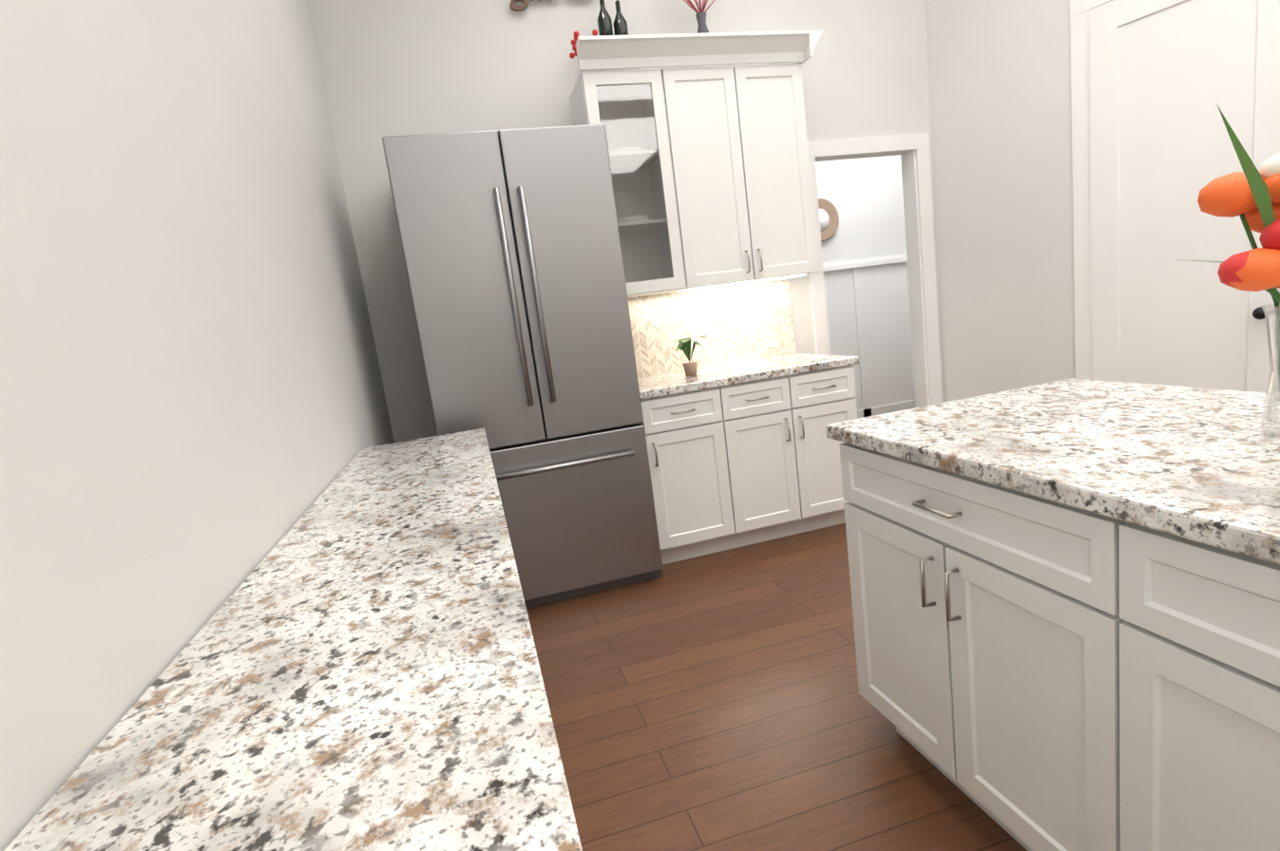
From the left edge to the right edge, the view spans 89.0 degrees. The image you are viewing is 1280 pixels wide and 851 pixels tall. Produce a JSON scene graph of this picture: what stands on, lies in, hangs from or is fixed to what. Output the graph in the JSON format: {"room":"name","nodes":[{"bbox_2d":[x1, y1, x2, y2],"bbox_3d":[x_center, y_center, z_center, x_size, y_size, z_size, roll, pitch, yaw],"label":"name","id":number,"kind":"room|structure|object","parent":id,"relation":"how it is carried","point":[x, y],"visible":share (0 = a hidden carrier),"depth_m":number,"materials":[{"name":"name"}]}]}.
{"room":"kitchen","nodes":[
{"label":"kitchen","id":0,"kind":"room"},
{"bbox_2d":[0,0,394,850],"bbox_3d":[-0.924,-0.654,1.234,0.085,3.660,4.460,-10,10,-14],"label":"wall","id":1,"kind":"structure","parent":0,"point":[194,416],"depth_m":0.96,"materials":[{"name":"paint"}]},
{"bbox_2d":[306,0,944,442],"bbox_3d":[0.232,-1.242,3.735,3.510,3.660,0.120,-10,10,-14],"label":"wall","id":2,"kind":"structure","parent":0,"point":[408,66],"depth_m":3.37,"materials":[{"name":"paint"}]},
{"bbox_2d":[509,0,551,11],"bbox_3d":[-0.421,-2.231,3.327,0.509,0.201,0.016,-10,10,-14],"label":"gather sign","id":3,"kind":"object","parent":2,"relation":"attached to","point":[518,9],"visible":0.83,"depth_m":3.29,"materials":[{"name":"brown wood"}]},
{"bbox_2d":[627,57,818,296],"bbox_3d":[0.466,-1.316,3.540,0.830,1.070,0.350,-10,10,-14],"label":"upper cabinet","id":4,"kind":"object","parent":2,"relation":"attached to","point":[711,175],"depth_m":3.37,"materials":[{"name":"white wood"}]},
{"bbox_2d":[569,30,578,58],"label":"garland","id":5,"kind":"object","parent":4,"relation":"on","point":[576,33],"depth_m":3.26,"materials":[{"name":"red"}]},
{"bbox_2d":[592,0,628,36],"label":"bottles","id":6,"kind":"object","parent":4,"relation":"on","point":[604,24],"depth_m":3.28,"materials":[{"name":"green glass"}]},
{"bbox_2d":[683,0,715,33],"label":"vase","id":7,"kind":"object","parent":4,"relation":"on","point":[700,16],"depth_m":3.39,"materials":[{"name":"grey glass"}]},
{"bbox_2d":[807,132,942,407],"bbox_3d":[1.483,-0.684,4.079,0.880,2.130,0.020,-10,10,-14],"label":"door frame","id":8,"kind":"structure","parent":2,"relation":"attached to","point":[916,175],"depth_m":4.08,"materials":[{"name":"white wood"}]},
{"bbox_2d":[526,522,1027,850],"bbox_3d":[1.337,1.077,0.635,12.000,0.100,13.400,-10,10,-14],"label":"floor","id":9,"kind":"structure","parent":0,"point":[716,701],"depth_m":2.04,"materials":[{"name":"brown wood"}]},
{"bbox_2d":[3,428,582,850],"bbox_3d":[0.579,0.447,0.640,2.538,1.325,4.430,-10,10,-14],"label":"countertop","id":10,"kind":"structure","parent":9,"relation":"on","point":[353,666],"depth_m":0.69,"materials":[{"name":"stone"}]},
{"bbox_2d":[382,123,662,608],"bbox_3d":[-0.538,-0.245,3.179,0.918,2.100,0.802,-10,10,-14],"label":"fridge","id":11,"kind":"object","parent":9,"relation":"on","point":[510,243],"visible":0.81,"depth_m":2.82,"materials":[{"name":"grey metal"}]},
{"bbox_2d":[640,383,741,564],"bbox_3d":[0.167,0.229,3.526,0.415,0.874,0.630,-10,10,-14],"label":"base cabinet","id":12,"kind":"object","parent":9,"relation":"on","point":[687,434],"depth_m":3.23,"materials":[{"name":"white wood"}]},
{"bbox_2d":[722,361,859,546],"bbox_3d":[0.727,0.131,3.664,0.755,0.874,0.630,-10,10,-14],"label":"base cabinet","id":13,"kind":"object","parent":9,"relation":"on","point":[788,472],"depth_m":3.35,"materials":[{"name":"white wood"}]},
{"bbox_2d":[637,353,859,395],"bbox_3d":[0.481,-0.282,3.535,1.190,0.040,0.640,-10,10,-14],"label":"countertop","id":14,"kind":"structure","parent":13,"relation":"on","point":[786,362],"depth_m":3.36,"materials":[{"name":"white stone"}]},
{"bbox_2d":[673,338,702,376],"bbox_3d":[0.264,-0.363,3.458,0.162,0.198,0.159,-10,10,-14],"label":"potted plant","id":15,"kind":"object","parent":14,"relation":"on","point":[689,367],"visible":1,"depth_m":3.43,"materials":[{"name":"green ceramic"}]},
{"bbox_2d":[826,432,1279,850],"bbox_3d":[1.168,0.505,1.184,0.833,0.874,1.622,-10,10,-14],"label":"kitchen island","id":16,"kind":"object","parent":9,"relation":"on","point":[1065,598],"depth_m":1.17,"materials":[{"name":"white wood"}]},
{"bbox_2d":[825,379,1279,557],"bbox_3d":[1.134,0.054,1.113,0.850,0.040,1.650,-10,10,-14],"label":"island countertop","id":17,"kind":"structure","parent":16,"relation":"on","point":[1202,461],"depth_m":1.27,"materials":[{"name":"white stone"}]},
{"bbox_2d":[1177,105,1279,439],"bbox_3d":[1.131,-0.276,1.114,0.376,0.606,0.399,-10,10,-14],"label":"vase","id":18,"kind":"object","parent":17,"relation":"on","point":[1250,196],"visible":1,"depth_m":1.10,"materials":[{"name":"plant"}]},
{"bbox_2d":[815,154,906,267],"bbox_3d":[1.254,-1.711,5.652,4.350,3.660,0.120,-10,10,-14],"label":"wall","id":19,"kind":"structure","parent":0,"point":[864,197],"depth_m":5.74,"materials":[{"name":"paint"}]},
{"bbox_2d":[818,198,839,241],"bbox_3d":[1.553,-1.779,5.641,0.360,0.360,0.030,-10,10,-14],"label":"mirror","id":20,"kind":"object","parent":19,"relation":"attached to","point":[829,217],"visible":0.6,"depth_m":5.66,"materials":[{"name":"beige wood"}]},
{"bbox_2d":[823,256,915,419],"bbox_3d":[1.441,-0.629,5.764,4.000,1.460,0.050,-10,10,-14],"label":"wainscoting","id":21,"kind":"structure","parent":19,"relation":"attached to","point":[869,314],"depth_m":5.93,"materials":[{"name":"white wood"}]},
{"bbox_2d":[924,0,1075,402],"bbox_3d":[2.459,-1.435,3.161,0.120,3.660,2.212,-13,11,-30],"label":"wall","id":22,"kind":"structure","parent":0,"point":[999,74],"depth_m":3.73,"materials":[{"name":"paint"}]},
{"bbox_2d":[1069,0,1111,380],"bbox_3d":[2.559,-0.866,3.078,0.284,2.550,0.897,-10,10,-14],"label":"door frame","id":23,"kind":"structure","parent":22,"relation":"attached to","point":[1079,9],"depth_m":3.37,"materials":[{"name":"white wood"}]},
{"bbox_2d":[1088,0,1279,393],"bbox_3d":[2.559,-0.821,3.085,0.244,2.440,0.732,-10,10,-14],"label":"pantry door","id":24,"kind":"structure","parent":22,"relation":"in","point":[1167,77],"depth_m":3.05,"materials":[{"name":"white wood"}]}
]}

